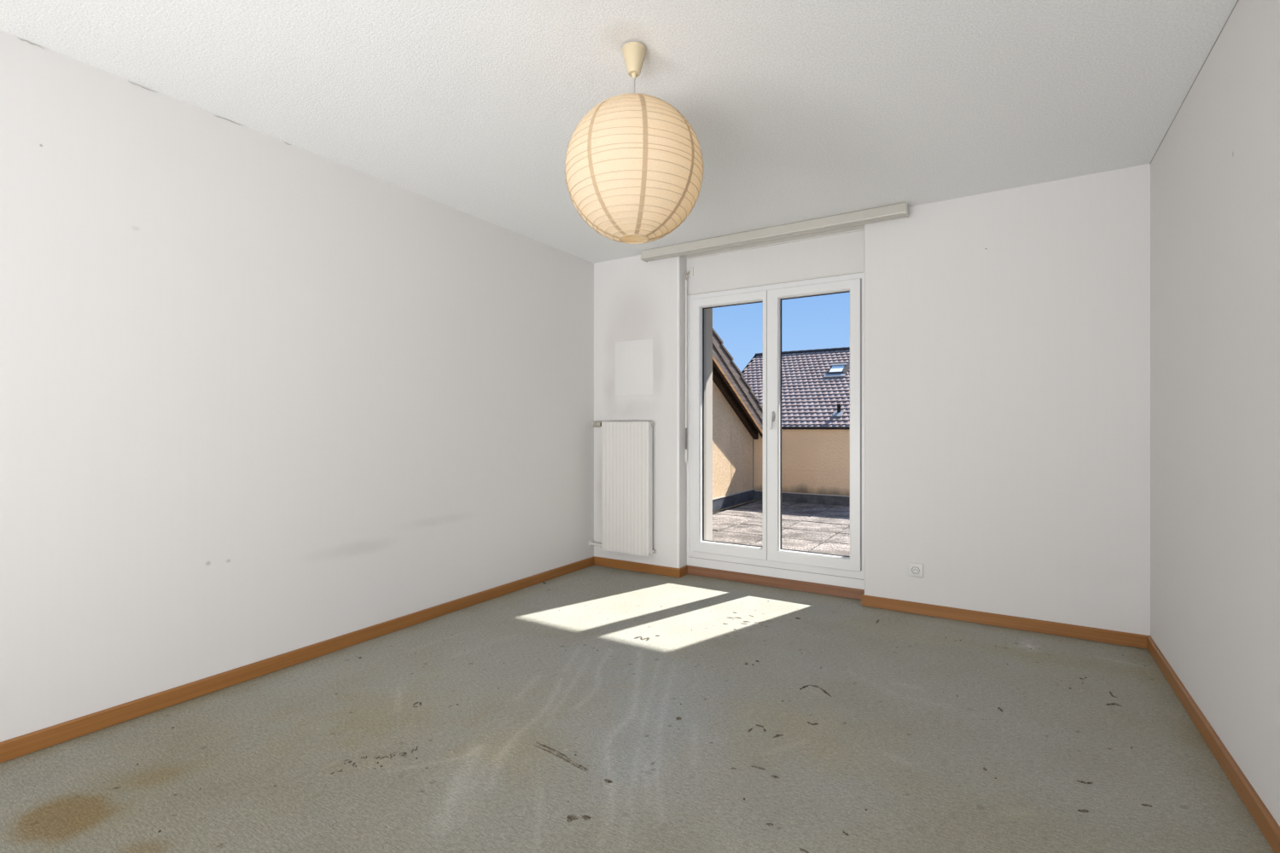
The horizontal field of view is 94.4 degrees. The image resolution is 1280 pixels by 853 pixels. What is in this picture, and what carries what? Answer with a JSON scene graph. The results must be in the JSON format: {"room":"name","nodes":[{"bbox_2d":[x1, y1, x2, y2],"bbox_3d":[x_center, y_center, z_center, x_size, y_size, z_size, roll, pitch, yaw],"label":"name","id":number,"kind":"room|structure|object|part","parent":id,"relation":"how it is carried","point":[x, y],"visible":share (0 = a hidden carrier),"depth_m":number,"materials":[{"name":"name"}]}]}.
{"room":"empty room","nodes":[
{"label":"empty room","id":0,"kind":"room"},
{"bbox_2d":[0,29,593,742],"bbox_3d":[-2.068,0.050,2.268,0.303,2.700,6.870,0,0,32],"label":"wall","id":1,"kind":"structure","parent":0,"point":[263,396],"depth_m":2.53,"materials":[{"name":"paint"}]},
{"bbox_2d":[0,556,594,763],"bbox_3d":[-2.002,1.066,2.080,0.013,0.064,6.220,0,0,32],"label":"baseboard","id":2,"kind":"structure","parent":1,"relation":"attached to","point":[26,744],"depth_m":2.52,"materials":[{"name":"brown wood"}]},
{"bbox_2d":[0,0,1237,263],"bbox_3d":[-0.498,-1.425,1.292,4.000,0.250,6.870,0,0,32],"label":"ceiling","id":3,"kind":"structure","parent":0,"point":[796,111],"depth_m":2.26,"materials":[{"name":"white paint"}]},
{"bbox_2d":[564,41,703,244],"bbox_3d":[-0.020,-0.971,2.032,0.471,0.659,0.471,0,0,12],"label":"paper lantern","id":4,"kind":"object","parent":3,"relation":"hanging from","point":[634,163],"visible":1,"depth_m":1.86,"materials":[{"name":"paper"}]},
{"bbox_3d":[-0.171,-0.870,2.045,0.198,0.455,0.170,0,0,32],"label":"paper panel","id":5,"kind":"part","parent":4,"relation":"part of","materials":[{"name":"beige paper"}]},
{"bbox_3d":[-0.167,-0.870,1.966,0.174,0.455,0.202,0,0,32],"label":"paper panel","id":6,"kind":"part","parent":4,"relation":"part of","materials":[{"name":"beige paper"}]},
{"bbox_3d":[-0.034,-0.870,1.880,0.170,0.455,0.198,0,0,32],"label":"paper panel","id":7,"kind":"part","parent":4,"relation":"part of","materials":[{"name":"beige paper"}]},
{"bbox_3d":[-0.085,-0.870,2.178,0.202,0.455,0.174,0,0,32],"label":"paper panel","id":8,"kind":"part","parent":4,"relation":"part of","materials":[{"name":"beige paper"}]},
{"bbox_3d":[-0.020,-1.081,2.031,0.007,0.238,0.007,0,0,32],"label":"cord","id":9,"kind":"part","parent":4,"relation":"part of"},
{"bbox_3d":[-0.006,-0.870,2.183,0.170,0.455,0.198,0,0,32],"label":"paper panel","id":10,"kind":"part","parent":4,"relation":"part of","materials":[{"name":"beige paper"}]},
{"bbox_3d":[0.127,-0.870,2.097,0.174,0.455,0.202,0,0,32],"label":"paper panel","id":11,"kind":"part","parent":4,"relation":"part of","materials":[{"name":"beige paper"}]},
{"bbox_3d":[0.045,-0.870,1.885,0.202,0.455,0.174,0,0,32],"label":"paper panel","id":12,"kind":"part","parent":4,"relation":"part of","materials":[{"name":"beige paper"}]},
{"bbox_3d":[0.131,-0.870,2.018,0.198,0.455,0.170,0,0,32],"label":"paper panel","id":13,"kind":"part","parent":4,"relation":"part of","materials":[{"name":"beige paper"}]},
{"bbox_2d":[640,202,908,261],"bbox_3d":[0.794,-1.265,3.932,1.803,0.068,0.091,0,0,32],"label":"rail","id":14,"kind":"object","parent":3,"relation":"attached to","point":[900,210],"visible":1,"depth_m":3.82,"materials":[{"name":"beige plastic"}]},
{"bbox_2d":[0,564,1274,852],"bbox_3d":[-0.526,1.157,1.248,3.400,0.125,6.365,0,0,32],"label":"floor","id":15,"kind":"structure","parent":0,"point":[592,709],"depth_m":2.05,"materials":[{"name":"carpet"}]},
{"bbox_2d":[712,380,755,512],"bbox_3d":[0.505,-0.365,7.203,0.266,3.530,4.230,0,0,32],"label":"wall","id":16,"kind":"structure","parent":0,"point":[732,444],"depth_m":8.11,"materials":[{"name":"beige paint"}]},
{"bbox_3d":[0.267,-0.365,6.834,0.250,3.530,3.352,0,0,32],"label":"render panel","id":17,"kind":"part","parent":16,"relation":"part of","materials":[{"name":"beige paint"}]},
{"bbox_2d":[712,328,762,439],"bbox_3d":[-0.380,-1.106,7.957,2.966,2.604,4.518,0,0,32],"label":"gable roof","id":18,"kind":"structure","parent":16,"relation":"on","point":[727,376],"depth_m":7.95,"materials":[{"name":"brown wood"}]},
{"bbox_3d":[1.376,0.555,8.619,0.250,1.690,0.815,0,0,32],"label":"render panel","id":19,"kind":"part","parent":16,"relation":"part of","materials":[{"name":"beige paint"}]},
{"bbox_2d":[712,500,849,556],"bbox_3d":[2.937,1.247,5.595,5.594,0.305,4.394,0,0,32],"label":"floor","id":20,"kind":"structure","parent":0,"point":[818,528],"depth_m":6.55,"materials":[{"name":"grey tile"}]},
{"bbox_2d":[754,426,849,506],"bbox_3d":[4.242,0.701,7.520,5.780,1.398,0.308,0,0,32],"label":"wall","id":21,"kind":"structure","parent":0,"point":[816,460],"depth_m":8.47,"materials":[{"name":"paint"}]},
{"bbox_2d":[593,163,1150,636],"bbox_3d":[1.195,0.050,4.017,3.400,2.700,0.454,0,0,32],"label":"wall","id":22,"kind":"structure","parent":0,"point":[1007,332],"depth_m":3.31,"materials":[{"name":"paint"}]},
{"bbox_2d":[588,421,656,556],"bbox_3d":[-0.146,0.455,4.530,0.580,0.993,0.102,0,0,32],"label":"radiator","id":23,"kind":"object","parent":22,"relation":"attached to","point":[626,446],"visible":1,"depth_m":4.44,"materials":[{"name":"white metal"}]},
{"bbox_3d":[-0.328,-0.017,4.642,0.062,0.049,0.049,0,0,32],"label":"valve knob","id":24,"kind":"part","parent":23,"relation":"part of","materials":[{"name":"metal"}]},
{"bbox_3d":[-0.115,0.460,4.457,0.418,0.980,0.010,0,0,32],"label":"panel","id":25,"kind":"part","parent":23,"relation":"part of","materials":[{"name":"white metal"}]},
{"bbox_2d":[605,421,652,422],"bbox_3d":[-0.101,-0.033,4.481,0.418,0.007,0.058,0,0,32],"label":"grille","id":26,"kind":"object","parent":23,"relation":"attached to","point":[606,421],"depth_m":4.43,"materials":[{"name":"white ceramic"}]},
{"bbox_2d":[593,556,680,577],"bbox_3d":[-0.034,1.066,4.511,0.765,0.064,0.013,0,0,32],"label":"baseboard","id":27,"kind":"structure","parent":22,"relation":"attached to","point":[660,570],"depth_m":4.49,"materials":[{"name":"brown wood"}]},
{"bbox_2d":[680,564,687,577],"bbox_3d":[0.322,1.066,4.371,0.013,0.064,0.125,0,0,32],"label":"baseboard","id":28,"kind":"structure","parent":22,"relation":"attached to","point":[683,571],"depth_m":4.36,"materials":[{"name":"brown wood"}]},
{"bbox_2d":[685,267,693,462],"bbox_3d":[0.361,-0.460,4.396,0.066,1.450,0.034,0,0,-22],"label":"blind crank","id":29,"kind":"object","parent":22,"relation":"attached to","point":[690,272],"visible":1,"depth_m":4.37,"materials":[{"name":"metal"}]},
{"bbox_3d":[0.341,-0.535,4.380,0.012,1.100,0.012,0,0,32],"label":"rod","id":30,"kind":"part","parent":29,"relation":"part of","materials":[{"name":"white metal"}]},
{"bbox_3d":[0.341,0.216,4.380,0.017,0.097,0.017,0,0,32],"label":"handle","id":31,"kind":"part","parent":29,"relation":"part of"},
{"bbox_2d":[686,224,864,260],"bbox_3d":[0.890,-1.272,4.079,1.285,0.056,0.020,0,0,32],"label":"trim","id":32,"kind":"structure","parent":22,"relation":"attached to","point":[859,228],"depth_m":4.04,"materials":[{"name":"beige plastic"}]},
{"bbox_2d":[686,272,864,589],"bbox_3d":[0.968,0.028,4.205,1.287,2.025,0.434,0,0,32],"label":"door","id":33,"kind":"structure","parent":22,"relation":"in","point":[769,560],"depth_m":4.07,"materials":[{"name":"white plastic"}]},
{"bbox_3d":[0.484,-0.013,4.511,0.021,1.945,0.045,0,0,32],"label":"guide rail","id":34,"kind":"part","parent":33,"relation":"part of","materials":[{"name":"white plastic"}]},
{"bbox_3d":[0.650,-0.009,4.265,0.568,1.862,0.082,0,0,32],"label":"sash","id":35,"kind":"part","parent":33,"relation":"part of","materials":[{"name":"white plastic"}]},
{"bbox_3d":[0.894,-0.032,4.026,0.022,0.111,0.052,0,0,32],"label":"handle lever","id":36,"kind":"part","parent":33,"relation":"part of","materials":[{"name":"silver metal"}]},
{"bbox_3d":[1.155,-0.009,3.952,0.614,1.862,0.082,0,0,32],"label":"sash","id":37,"kind":"part","parent":33,"relation":"part of","materials":[{"name":"white plastic"}]},
{"bbox_2d":[686,230,864,295],"bbox_3d":[0.893,-1.111,4.084,1.285,0.266,0.010,0,0,32],"label":"trim","id":38,"kind":"structure","parent":22,"relation":"attached to","point":[863,270],"depth_m":4.01,"materials":[{"name":"white plastic"}]},
{"bbox_2d":[687,565,864,599],"bbox_3d":[0.892,1.066,4.082,1.261,0.064,0.013,0,0,32],"label":"baseboard","id":39,"kind":"structure","parent":22,"relation":"attached to","point":[846,592],"depth_m":4.04,"materials":[{"name":"brown wood"}]},
{"bbox_2d":[907,562,923,577],"bbox_3d":[1.620,0.844,3.485,0.080,0.080,0.014,0,0,32],"label":"power outlet","id":40,"kind":"object","parent":22,"relation":"attached to","point":[914,569],"visible":1,"depth_m":3.48,"materials":[{"name":"plastic"}]},
{"bbox_2d":[911,567,919,574],"bbox_3d":[1.617,0.844,3.481,0.048,0.038,0.003,0,0,32],"label":"socket","id":41,"kind":"object","parent":40,"relation":"attached to","point":[914,570],"depth_m":3.48,"materials":[{"name":"plastic"}]},
{"bbox_2d":[861,594,1146,649],"bbox_3d":[1.934,1.066,3.288,1.348,0.064,0.013,0,0,32],"label":"baseboard","id":42,"kind":"structure","parent":22,"relation":"attached to","point":[1024,624],"depth_m":3.23,"materials":[{"name":"brown wood"}]},
{"bbox_2d":[1149,0,1279,826],"bbox_3d":[1.073,0.050,0.317,0.302,2.700,6.870,0,0,32],"label":"wall","id":43,"kind":"structure","parent":0,"point":[1215,170],"depth_m":1.90,"materials":[{"name":"paint"}]},
{"bbox_2d":[1146,635,1279,852],"bbox_3d":[0.875,1.066,0.292,0.013,0.064,6.220,0,0,32],"label":"baseboard","id":44,"kind":"structure","parent":43,"relation":"attached to","point":[1257,809],"depth_m":1.90,"materials":[{"name":"brown wood"}]},
{"label":"outside","id":45,"kind":"structure","parent":0,"visible":0},
{"bbox_3d":[18.725,6.800,35.458,120.000,0.400,140.000,0,0,32],"label":"ground","id":46,"kind":"structure","parent":45,"visible":0},
{"bbox_2d":[741,347,849,500],"bbox_3d":[10.202,1.573,24.902,11.340,10.054,12.328,0,0,32],"label":"house","id":47,"kind":"structure","parent":46,"relation":"on","point":[816,383],"depth_m":23.44,"materials":[{"name":"tile"}]},
{"bbox_2d":[830,363,846,366],"bbox_3d":[8.110,-2.528,24.206,0.620,0.097,0.130,0,0,32],"label":"hood","id":48,"kind":"object","parent":47,"relation":"attached to","point":[834,364],"depth_m":24.17,"materials":[{"name":"grey metal"}]}
]}

